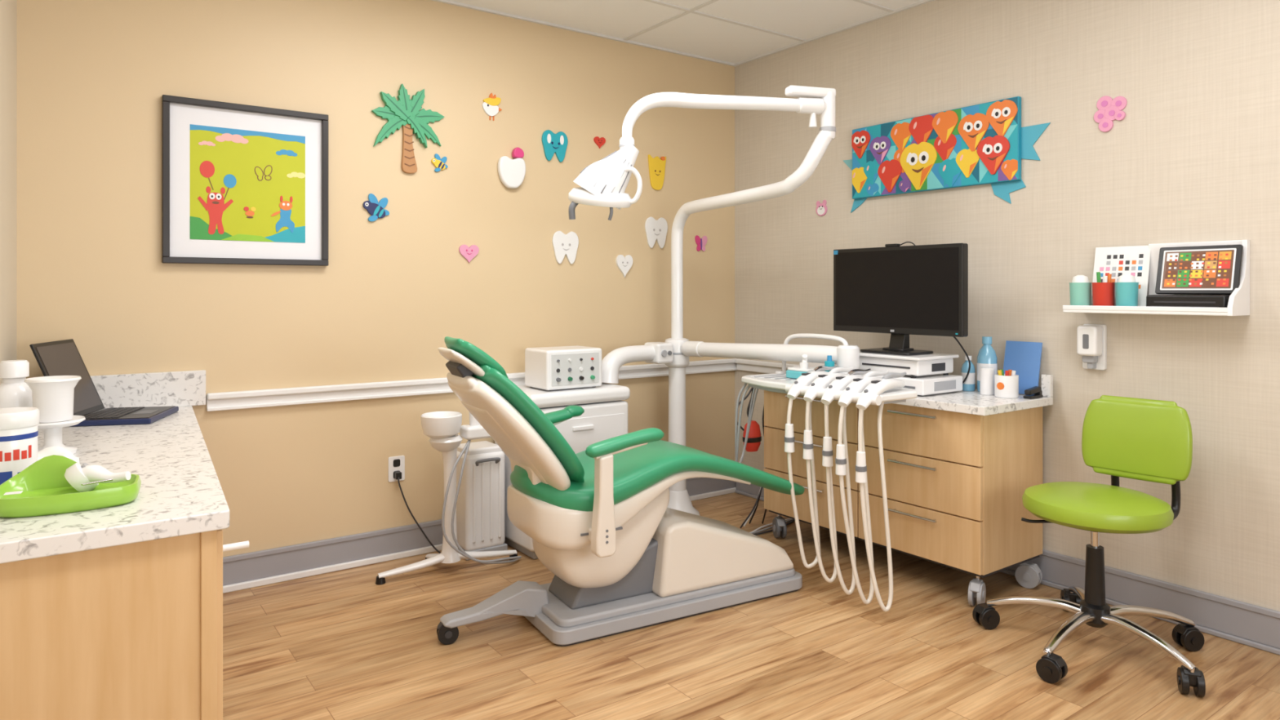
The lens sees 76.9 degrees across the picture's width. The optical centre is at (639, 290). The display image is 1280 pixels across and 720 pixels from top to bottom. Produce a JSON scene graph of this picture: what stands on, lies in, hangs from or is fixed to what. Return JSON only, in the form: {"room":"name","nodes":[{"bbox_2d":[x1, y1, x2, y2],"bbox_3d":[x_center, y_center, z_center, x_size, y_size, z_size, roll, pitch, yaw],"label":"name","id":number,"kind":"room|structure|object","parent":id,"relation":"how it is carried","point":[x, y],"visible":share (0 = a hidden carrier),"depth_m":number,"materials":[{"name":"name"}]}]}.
{"room":"dental clinic","nodes":[
{"label":"dental clinic","id":0,"kind":"room"},
{"bbox_2d":[0,0,17,384],"bbox_3d":[-1.155,-0.080,0.979,0.100,2.740,4.772,0,0,-31],"label":"wall","id":1,"kind":"structure","parent":0,"point":[8,8],"depth_m":2.87,"materials":[{"name":"beige paint"}]},
{"bbox_2d":[17,0,734,556],"bbox_3d":[-0.901,-0.080,4.152,3.850,2.740,0.100,0,0,-36],"label":"wall","id":2,"kind":"structure","parent":0,"point":[93,76],"depth_m":3.79,"materials":[{"name":"beige paint"}]},
{"bbox_2d":[89,369,205,413],"bbox_3d":[-2.086,0.407,3.217,0.625,0.145,0.029,0,0,-36],"label":"backsplash","id":3,"kind":"structure","parent":2,"relation":"attached to","point":[184,388],"depth_m":3.28,"materials":[{"name":"stone"}]},
{"bbox_2d":[161,94,328,266],"bbox_3d":[-1.694,-0.457,3.497,0.654,0.688,0.035,0,0,-36],"label":"framed picture","id":4,"kind":"object","parent":2,"relation":"attached to","point":[242,184],"visible":1,"depth_m":3.48,"materials":[{"name":"multicoloured paper"}]},
{"bbox_2d":[362,193,389,222],"bbox_3d":[-1.251,-0.393,3.829,0.124,0.133,0.015,0,0,-36],"label":"decal","id":5,"kind":"object","parent":2,"relation":"attached to","point":[375,208],"visible":1,"depth_m":3.82,"materials":[{"name":"blue plastic"}]},
{"bbox_2d":[371,84,444,173],"bbox_3d":[-1.119,-0.783,3.915,0.361,0.428,0.031,0,0,-36],"label":"decal","id":6,"kind":"object","parent":2,"relation":"attached to","point":[405,112],"visible":1,"depth_m":3.90},
{"bbox_2d":[388,455,440,553],"bbox_3d":[-1.093,1.042,3.909,0.243,0.485,0.055,0,0,-25],"label":"power outlet","id":7,"kind":"object","parent":2,"relation":"attached to","point":[396,464],"visible":1,"depth_m":3.88,"materials":[{"name":"white plastic"}]},
{"bbox_2d":[393,458,399,466],"bbox_3d":[-1.173,0.831,3.888,0.034,0.036,0.004,0,0,-36],"label":"socket","id":8,"kind":"object","parent":7,"relation":"attached to","point":[396,461],"depth_m":3.89,"materials":[{"name":"black plastic"}]},
{"bbox_2d":[431,153,448,172],"bbox_3d":[-0.996,-0.635,4.013,0.084,0.090,0.015,0,0,-36],"label":"decal","id":9,"kind":"object","parent":2,"relation":"attached to","point":[437,162],"visible":1,"depth_m":4.01,"materials":[{"name":"yellow plastic"}]},
{"bbox_2d":[458,244,479,262],"bbox_3d":[-0.870,-0.187,4.106,0.107,0.093,0.012,0,0,-36],"label":"decal","id":10,"kind":"object","parent":2,"relation":"attached to","point":[468,253],"visible":1,"depth_m":4.10},
{"bbox_2d":[222,477,736,586],"bbox_3d":[-0.603,1.200,4.294,3.000,0.120,0.020,0,0,-36],"label":"board","id":11,"kind":"object","parent":2,"relation":"attached to","point":[268,566],"depth_m":3.72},
{"bbox_2d":[481,93,502,120],"bbox_3d":[-0.766,-0.953,4.180,0.110,0.140,0.012,0,0,-36],"label":"decal","id":12,"kind":"object","parent":2,"relation":"attached to","point":[490,106],"visible":1,"depth_m":4.17,"materials":[{"name":"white plastic"}]},
{"bbox_2d":[206,358,795,411],"bbox_3d":[-0.398,0.472,3.997,3.015,0.076,0.740,0,0,-36],"label":"chair rail","id":13,"kind":"object","parent":2,"relation":"attached to","point":[224,401],"visible":0.81,"depth_m":3.82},
{"bbox_2d":[497,146,525,188],"bbox_3d":[-0.672,-0.645,4.233,0.155,0.216,0.038,0,0,-36],"label":"decal","id":14,"kind":"object","parent":2,"relation":"attached to","point":[512,172],"visible":1,"depth_m":4.22,"materials":[{"name":"white plastic"}]},
{"bbox_2d":[542,129,568,162],"bbox_3d":[-0.463,-0.788,4.396,0.160,0.168,0.017,0,0,-36],"label":"decal","id":15,"kind":"object","parent":2,"relation":"attached to","point":[553,143],"visible":1,"depth_m":4.39},
{"bbox_2d":[551,231,578,264],"bbox_3d":[-0.409,-0.236,4.436,0.165,0.181,0.016,0,0,-36],"label":"decal","id":16,"kind":"object","parent":2,"relation":"attached to","point":[563,244],"visible":1,"depth_m":4.43},
{"bbox_2d":[431,0,735,66],"bbox_3d":[-0.867,-1.444,4.104,3.650,0.012,0.018,0,0,-36],"label":"trim","id":17,"kind":"structure","parent":2,"relation":"attached to","point":[447,2],"depth_m":4.47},
{"bbox_2d":[593,136,605,148],"bbox_3d":[-0.228,-0.838,4.569,0.076,0.065,0.012,0,0,-36],"label":"decal","id":18,"kind":"object","parent":2,"relation":"attached to","point":[598,141],"visible":1,"depth_m":4.56,"materials":[{"name":"red plastic"}]},
{"bbox_2d":[615,254,632,277],"bbox_3d":[-0.090,-0.142,4.666,0.112,0.130,0.016,0,0,-36],"label":"decal","id":19,"kind":"object","parent":2,"relation":"attached to","point":[624,264],"visible":1,"depth_m":4.66},
{"bbox_2d":[644,217,667,248],"bbox_3d":[0.098,-0.344,4.801,0.165,0.186,0.016,0,0,-36],"label":"decal","id":20,"kind":"object","parent":2,"relation":"attached to","point":[655,229],"visible":1,"depth_m":4.79},
{"bbox_2d":[648,154,666,190],"bbox_3d":[0.103,-0.702,4.806,0.130,0.206,0.015,0,0,-36],"label":"decal","id":21,"kind":"object","parent":2,"relation":"attached to","point":[656,165],"visible":1,"depth_m":4.80},
{"bbox_2d":[694,235,706,251],"bbox_3d":[0.381,-0.293,5.009,0.095,0.098,0.011,0,0,-36],"label":"decal","id":22,"kind":"object","parent":2,"relation":"attached to","point":[701,242],"visible":1,"depth_m":5.00},
{"bbox_2d":[448,0,923,63],"bbox_3d":[0.366,-1.490,2.076,4.224,0.080,4.950,0,0,-36],"label":"ceiling","id":23,"kind":"structure","parent":0,"point":[692,33],"depth_m":4.28,"materials":[{"name":"tile"}]},
{"bbox_2d":[622,0,718,40],"bbox_3d":[1.292,-1.447,2.744,0.024,0.006,4.750,0,0,-36],"label":"bar","id":24,"kind":"object","parent":23,"relation":"attached to","point":[710,2],"visible":1,"depth_m":4.30,"materials":[{"name":"metal"}]},
{"bbox_2d":[643,0,805,41],"bbox_3d":[-0.535,-1.448,3.603,3.698,0.005,0.024,0,0,-36],"label":"cross tee","id":25,"kind":"object","parent":23,"relation":"attached to","point":[650,1],"visible":1,"depth_m":4.31,"materials":[{"name":"metal"}]},
{"bbox_2d":[734,0,934,66],"bbox_3d":[1.996,-1.444,3.240,0.018,0.012,4.732,0,0,-36],"label":"ceiling trim","id":26,"kind":"object","parent":23,"relation":"attached to","point":[923,2],"visible":1,"depth_m":4.47,"materials":[{"name":"metal"}]},
{"bbox_2d":[853,0,893,12],"bbox_3d":[-0.197,-1.448,3.094,3.746,0.005,0.024,0,0,-36],"label":"cross tee","id":27,"kind":"object","parent":23,"relation":"attached to","point":[863,2],"visible":1,"depth_m":4.09,"materials":[{"name":"metal"}]},
{"bbox_2d":[222,492,1279,719],"bbox_3d":[0.366,1.330,2.076,4.224,0.080,4.950,0,0,-36],"label":"floor","id":28,"kind":"structure","parent":0,"point":[339,645],"depth_m":2.83,"materials":[{"name":"brown wood"}]},
{"bbox_2d":[0,369,248,719],"bbox_3d":[-1.602,0.812,2.418,0.628,0.955,1.946,0,0,-31],"label":"cabinet","id":29,"kind":"object","parent":28,"relation":"on","point":[114,612],"depth_m":1.70,"materials":[{"name":"wood"}]},
{"bbox_2d":[0,360,32,408],"bbox_3d":[-1.867,0.344,2.406,0.110,0.270,0.114,0,0,-36],"label":"bottle","id":30,"kind":"object","parent":29,"relation":"on","point":[15,392],"visible":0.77,"depth_m":2.38,"materials":[{"name":"white plastic"}]},
{"bbox_2d":[0,407,39,484],"bbox_3d":[-1.534,0.385,1.958,0.123,0.188,0.123,0,0,-36],"label":"tub","id":31,"kind":"object","parent":29,"relation":"on","point":[19,432],"visible":0.85,"depth_m":1.93,"materials":[{"name":"white plastic"}]},
{"bbox_2d":[24,375,85,453],"bbox_3d":[-1.715,0.367,2.357,0.156,0.224,0.156,0,0,-36],"label":"dispenser","id":32,"kind":"object","parent":29,"relation":"on","point":[53,396],"visible":0.8,"depth_m":2.33,"materials":[{"name":"white plastic"}]},
{"bbox_2d":[24,375,81,422],"bbox_3d":[-1.715,0.317,2.357,0.136,0.124,0.136,0,0,-36],"label":"cup","id":33,"kind":"object","parent":32,"relation":"on","point":[53,396],"depth_m":2.32,"materials":[{"name":"white plastic"}]},
{"bbox_2d":[37,445,79,463],"bbox_3d":[-1.612,0.453,2.197,0.140,0.050,0.180,0,0,-36],"label":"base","id":34,"kind":"object","parent":29,"relation":"on","point":[55,450],"visible":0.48,"depth_m":2.20,"materials":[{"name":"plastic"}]},
{"bbox_2d":[0,454,141,518],"bbox_3d":[-1.282,0.430,1.808,0.277,0.098,0.190,0,0,-28],"label":"dish","id":35,"kind":"object","parent":29,"relation":"on","point":[54,484],"visible":1,"depth_m":1.81,"materials":[{"name":"plastic"}]},
{"bbox_2d":[64,462,131,492],"bbox_3d":[-1.241,0.428,1.845,0.124,0.070,0.115,0,0,-36],"label":"tool","id":36,"kind":"object","parent":35,"relation":"attached to","point":[78,477],"depth_m":1.83,"materials":[{"name":"white plastic"}]},
{"bbox_2d":[29,338,178,426],"bbox_3d":[-1.979,0.333,3.007,0.379,0.293,0.320,0,0,-14],"label":"laptop","id":37,"kind":"object","parent":29,"relation":"on","point":[59,357],"visible":0.86,"depth_m":2.98,"materials":[{"name":"black plastic"}]},
{"bbox_2d":[0,405,230,564],"bbox_3d":[-1.622,0.500,2.404,0.578,0.040,1.942,0,0,-31],"label":"countertop","id":38,"kind":"structure","parent":29,"relation":"on","point":[181,493],"depth_m":1.86,"materials":[{"name":"stone"}]},
{"bbox_2d":[222,543,442,593],"bbox_3d":[-1.385,1.272,3.726,0.975,0.033,0.026,0,0,-36],"label":"baseboard","id":39,"kind":"structure","parent":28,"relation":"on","point":[302,574],"depth_m":3.68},
{"bbox_2d":[375,411,521,585],"bbox_3d":[-0.875,0.920,3.739,0.656,0.740,0.259,0,0,-15],"label":"stand","id":40,"kind":"object","parent":28,"relation":"on","point":[442,428],"visible":0.99,"depth_m":3.68,"materials":[{"name":"white plastic"}]},
{"bbox_2d":[421,411,462,452],"bbox_3d":[-0.907,0.650,3.692,0.187,0.170,0.184,0,0,-36],"label":"bowl","id":41,"kind":"object","parent":40,"relation":"on","point":[442,428],"depth_m":3.64,"materials":[{"name":"white ceramic"}]},
{"bbox_2d":[456,440,507,560],"bbox_3d":[-0.793,1.028,3.986,0.220,0.525,0.236,0,0,-36],"label":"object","id":42,"kind":"object","parent":28,"relation":"on","point":[481,500],"visible":0.96,"depth_m":3.91,"materials":[{"name":"white plastic"}]},
{"bbox_2d":[494,382,630,559],"bbox_3d":[-0.402,0.893,4.161,0.590,0.795,0.429,0,0,-36],"label":"base cabinet","id":43,"kind":"object","parent":28,"relation":"on","point":[605,415],"depth_m":4.02,"materials":[{"name":"white plastic"}]},
{"bbox_2d":[524,345,601,391],"bbox_3d":[-0.386,0.393,4.118,0.325,0.200,0.258,0,0,-36],"label":"control box","id":44,"kind":"object","parent":43,"relation":"on","point":[559,367],"visible":1,"depth_m":4.03,"materials":[{"name":"white plastic"}]},
{"bbox_2d":[436,336,804,646],"bbox_3d":[-0.020,0.730,3.295,1.606,1.120,0.683,0,0,-30],"label":"dental chair","id":45,"kind":"object","parent":28,"relation":"on","point":[598,517],"depth_m":3.05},
{"bbox_2d":[568,84,835,515],"bbox_3d":[0.044,0.193,3.894,1.217,2.195,1.314,0,0,-29],"label":"dental operating light","id":46,"kind":"object","parent":28,"relation":"on","point":[604,182],"visible":0.98,"depth_m":3.59,"materials":[{"name":"white metal"}]},
{"bbox_2d":[601,333,917,612],"bbox_3d":[0.494,0.729,3.834,0.650,1.043,1.689,0,0,-36],"label":"dental delivery unit","id":47,"kind":"object","parent":46,"relation":"attached to","point":[842,384],"depth_m":3.39,"materials":[{"name":"white plastic"}]},
{"bbox_2d":[786,354,834,378],"bbox_3d":[0.782,0.349,3.701,0.122,0.110,0.202,0,0,-36],"label":"supplies","id":48,"kind":"object","parent":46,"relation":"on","point":[794,372],"visible":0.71,"depth_m":3.68,"materials":[{"name":"white plastic"}]},
{"bbox_2d":[799,362,808,368],"bbox_3d":[0.750,0.343,3.691,0.040,0.027,0.040,0,0,-36],"label":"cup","id":49,"kind":"object","parent":48,"relation":"on","point":[802,365],"depth_m":3.68,"materials":[{"name":"white plastic"}]},
{"bbox_2d":[824,355,834,372],"bbox_3d":[0.860,0.349,3.659,0.044,0.110,0.044,0,0,-36],"label":"bottle","id":50,"kind":"object","parent":48,"relation":"on","point":[828,362],"depth_m":3.65,"materials":[{"name":"blue plastic"}]},
{"bbox_2d":[689,487,736,501],"bbox_3d":[0.452,1.272,5.051,0.377,0.033,0.026,0,0,-36],"label":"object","id":51,"kind":"object","parent":28,"relation":"on","point":[704,495],"depth_m":5.04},
{"bbox_2d":[735,489,764,501],"bbox_3d":[0.682,1.280,5.005,0.061,0.020,0.290,0,0,-36],"label":"shoe","id":52,"kind":"object","parent":28,"relation":"on","point":[738,491],"depth_m":5.04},
{"bbox_2d":[739,369,795,535],"bbox_3d":[0.625,0.860,4.368,0.657,0.853,0.324,0,0,-11],"label":"cable bundle","id":53,"kind":"object","parent":28,"relation":"on","point":[754,508],"visible":0.22,"depth_m":4.35,"materials":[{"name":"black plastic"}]},
{"bbox_2d":[764,373,1053,605],"bbox_3d":[1.194,0.828,3.863,0.530,0.925,1.300,0,0,-36],"label":"base cabinet","id":54,"kind":"object","parent":28,"relation":"on","point":[959,465],"visible":0.8,"depth_m":3.45,"materials":[{"name":"brown wood"}]},
{"bbox_2d":[738,387,761,452],"bbox_3d":[0.571,0.673,4.240,0.165,0.353,0.082,0,0,-36],"label":"pouch","id":55,"kind":"object","parent":54,"relation":"hanging from","point":[754,438],"visible":0.67,"depth_m":4.22,"materials":[{"name":"red plastic"}]},
{"bbox_2d":[893,388,1053,416],"bbox_3d":[1.194,0.477,3.863,0.530,0.035,1.300,0,0,-36],"label":"countertop","id":56,"kind":"structure","parent":54,"relation":"on","point":[973,402],"depth_m":3.38,"materials":[{"name":"stone"}]},
{"bbox_2d":[793,362,837,367],"bbox_3d":[0.959,0.409,4.101,0.272,0.099,0.260,0,0,-36],"label":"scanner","id":57,"kind":"object","parent":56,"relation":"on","point":[810,364],"visible":0.07,"depth_m":4.10,"materials":[{"name":"plastic"}]},
{"bbox_2d":[855,350,962,395],"bbox_3d":[1.201,0.375,3.756,0.303,0.168,0.482,0,0,-36],"label":"stack","id":58,"kind":"object","parent":56,"relation":"on","point":[926,374],"visible":0.55,"depth_m":3.59,"materials":[{"name":"white plastic"}]},
{"bbox_2d":[833,241,968,355],"bbox_3d":[1.196,0.031,3.766,0.210,0.518,0.710,0,0,-36],"label":"desktop monitor","id":59,"kind":"object","parent":58,"relation":"on","point":[902,291],"visible":1,"depth_m":3.72,"materials":[{"name":"black plastic"}]},
{"bbox_2d":[952,336,970,383],"bbox_3d":[1.440,0.306,3.654,0.107,0.298,0.161,0,0,23],"label":"power cord","id":60,"kind":"object","parent":56,"relation":"on","point":[955,338],"visible":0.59,"depth_m":3.63,"materials":[{"name":"black plastic"}]},
{"bbox_2d":[960,355,975,391],"bbox_3d":[1.509,0.379,3.708,0.061,0.160,0.061,0,0,-36],"label":"water bottle","id":61,"kind":"object","parent":56,"relation":"on","point":[969,384],"visible":0.83,"depth_m":3.69,"materials":[{"name":"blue plastic"}]},
{"bbox_2d":[977,336,997,391],"bbox_3d":[1.577,0.334,3.665,0.086,0.250,0.086,0,0,-36],"label":"mouthwash bottle","id":62,"kind":"object","parent":56,"relation":"on","point":[987,357],"visible":0.68,"depth_m":3.64,"materials":[{"name":"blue plastic"}]},
{"bbox_2d":[979,367,995,395],"bbox_3d":[1.536,0.400,3.568,0.062,0.118,0.062,0,0,-36],"label":"canister","id":63,"kind":"object","parent":56,"relation":"on","point":[986,374],"visible":0.97,"depth_m":3.54,"materials":[{"name":"plastic"}]},
{"bbox_2d":[994,369,1018,398],"bbox_3d":[1.583,0.401,3.484,0.098,0.116,0.096,0,0,-36],"label":"cup","id":64,"kind":"object","parent":56,"relation":"on","point":[1006,384],"visible":1,"depth_m":3.45,"materials":[{"name":"white ceramic"}]},
{"bbox_2d":[1003,340,1042,394],"bbox_3d":[1.694,0.342,3.584,0.052,0.230,0.165,0,0,-36],"label":"booklet","id":65,"kind":"object","parent":56,"relation":"on","point":[1024,357],"visible":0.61,"depth_m":3.57,"materials":[{"name":"paper"}]},
{"bbox_2d":[1022,386,1043,399],"bbox_3d":[1.682,0.435,3.451,0.100,0.047,0.036,0,0,-36],"label":"stapler","id":66,"kind":"object","parent":56,"relation":"on","point":[1035,392],"visible":1,"depth_m":3.44,"materials":[{"name":"plastic"}]},
{"bbox_2d":[1000,568,1015,576],"bbox_3d":[1.670,1.280,3.635,0.061,0.020,0.068,0,0,-36],"label":"shoe","id":67,"kind":"object","parent":28,"relation":"on","point":[1008,571],"depth_m":3.66,"materials":[{"name":"grey"}]},
{"bbox_2d":[1040,579,1068,590],"bbox_3d":[1.782,1.280,3.480,0.061,0.020,0.114,0,0,-36],"label":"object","id":68,"kind":"object","parent":28,"relation":"on","point":[1044,582],"depth_m":3.50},
{"bbox_2d":[972,395,1205,697],"bbox_3d":[1.614,0.848,2.886,0.730,0.884,0.762,0,0,-36],"label":"stool","id":69,"kind":"object","parent":28,"relation":"on","point":[1148,440],"visible":1,"depth_m":2.90,"materials":[{"name":"plastic"}]},
{"bbox_2d":[1105,597,1128,605],"bbox_3d":[1.925,1.280,3.281,0.061,0.020,0.085,0,0,-36],"label":"shoe","id":70,"kind":"object","parent":28,"relation":"on","point":[1110,602],"depth_m":3.30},
{"bbox_2d":[1150,616,1181,624],"bbox_3d":[2.027,1.280,3.111,0.028,0.020,0.095,0,0,-36],"label":"shoe","id":71,"kind":"object","parent":28,"relation":"on","point":[1165,620],"depth_m":3.13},
{"bbox_2d":[1194,624,1279,655],"bbox_3d":[2.172,1.280,2.939,0.062,0.020,0.275,0,0,-36],"label":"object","id":72,"kind":"object","parent":28,"relation":"on","point":[1225,636],"depth_m":2.95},
{"bbox_2d":[734,0,1279,611],"bbox_3d":[2.067,-0.080,3.242,0.100,2.740,4.850,0,0,-36],"label":"wall","id":73,"kind":"structure","parent":0,"point":[1194,154],"depth_m":3.43,"materials":[{"name":"paint"}]},
{"bbox_2d":[815,200,826,216],"bbox_3d":[1.031,-0.469,4.584,0.011,0.090,0.080,0,0,-36],"label":"decal","id":74,"kind":"object","parent":73,"relation":"attached to","point":[821,208],"visible":1,"depth_m":4.58,"materials":[{"name":"pink plastic"}]},
{"bbox_2d":[842,96,1050,213],"bbox_3d":[1.445,-0.634,3.985,0.040,0.478,1.150,0,0,-36],"label":"wall banner","id":75,"kind":"object","parent":73,"relation":"attached to","point":[985,143],"visible":1,"depth_m":3.91,"materials":[{"name":"multicoloured fabric"}]},
{"bbox_2d":[736,481,1279,648],"bbox_3d":[1.997,1.205,3.237,0.020,0.130,4.724,0,0,-36],"label":"board","id":76,"kind":"object","parent":73,"relation":"attached to","point":[1259,628],"depth_m":3.13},
{"bbox_2d":[1076,324,1106,370],"bbox_3d":[1.873,0.235,3.352,0.086,0.190,0.090,0,0,-36],"label":"soap dispenser","id":77,"kind":"object","parent":73,"relation":"attached to","point":[1091,339],"visible":1,"depth_m":3.33,"materials":[{"name":"white plastic"}]},
{"bbox_2d":[1093,95,1127,132],"bbox_3d":[1.937,-0.732,3.326,0.012,0.150,0.128,0,0,-36],"label":"decal","id":78,"kind":"object","parent":73,"relation":"attached to","point":[1110,109],"visible":1,"depth_m":3.33},
{"bbox_2d":[1062,240,1249,315],"bbox_3d":[1.981,-0.048,3.129,0.171,0.275,0.592,0,0,-36],"label":"wall shelf","id":79,"kind":"object","parent":73,"relation":"attached to","point":[1238,304],"visible":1,"depth_m":2.99,"materials":[{"name":"white plastic"}]},
{"bbox_2d":[1068,275,1091,305],"bbox_3d":[1.811,0.004,3.316,0.084,0.135,0.084,0,0,-36],"label":"cup","id":80,"kind":"object","parent":79,"relation":"on","point":[1080,287],"visible":0.81,"depth_m":3.29,"materials":[{"name":"plastic"}]},
{"bbox_2d":[1091,271,1115,306],"bbox_3d":[1.863,-0.002,3.243,0.084,0.146,0.084,0,0,-36],"label":"cup","id":81,"kind":"object","parent":79,"relation":"on","point":[1103,293],"visible":0.82,"depth_m":3.21,"materials":[{"name":"red plastic"}]},
{"bbox_2d":[1090,245,1151,306],"bbox_3d":[1.942,-0.054,3.262,0.052,0.251,0.210,0,0,-36],"label":"picture card","id":82,"kind":"object","parent":79,"relation":"on","point":[1134,260],"visible":0.59,"depth_m":3.25,"materials":[{"name":"paper"}]},
{"bbox_2d":[1114,274,1138,306],"bbox_3d":[1.914,0.004,3.172,0.084,0.135,0.084,0,0,-36],"label":"cup","id":83,"kind":"object","parent":79,"relation":"on","point":[1126,289],"visible":0.84,"depth_m":3.14,"materials":[{"name":"plastic"}]},
{"bbox_2d":[1146,294,1229,307],"bbox_3d":[2.048,0.044,3.006,0.121,0.055,0.260,0,0,-36],"label":"tablet stand","id":84,"kind":"object","parent":79,"relation":"on","point":[1157,300],"visible":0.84,"depth_m":2.97,"materials":[{"name":"black plastic"}]},
{"bbox_2d":[1155,306,1218,307],"bbox_3d":[2.006,0.062,2.975,0.016,0.010,0.220,0,0,-36],"label":"paper","id":85,"kind":"object","parent":84,"relation":"on","point":[1156,306],"depth_m":2.95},
{"bbox_2d":[1155,244,1243,294],"bbox_3d":[2.084,-0.076,3.014,0.057,0.181,0.270,0,0,-36],"label":"tablet","id":86,"kind":"object","parent":84,"relation":"on","point":[1199,269],"visible":0.98,"depth_m":3.00,"materials":[{"name":"black plastic"}]},
{"bbox_2d":[1164,251,1231,286],"bbox_3d":[2.078,-0.079,3.009,0.032,0.129,0.210,0,0,-36],"label":"photo","id":87,"kind":"object","parent":86,"relation":"attached to","point":[1181,268],"depth_m":3.01,"materials":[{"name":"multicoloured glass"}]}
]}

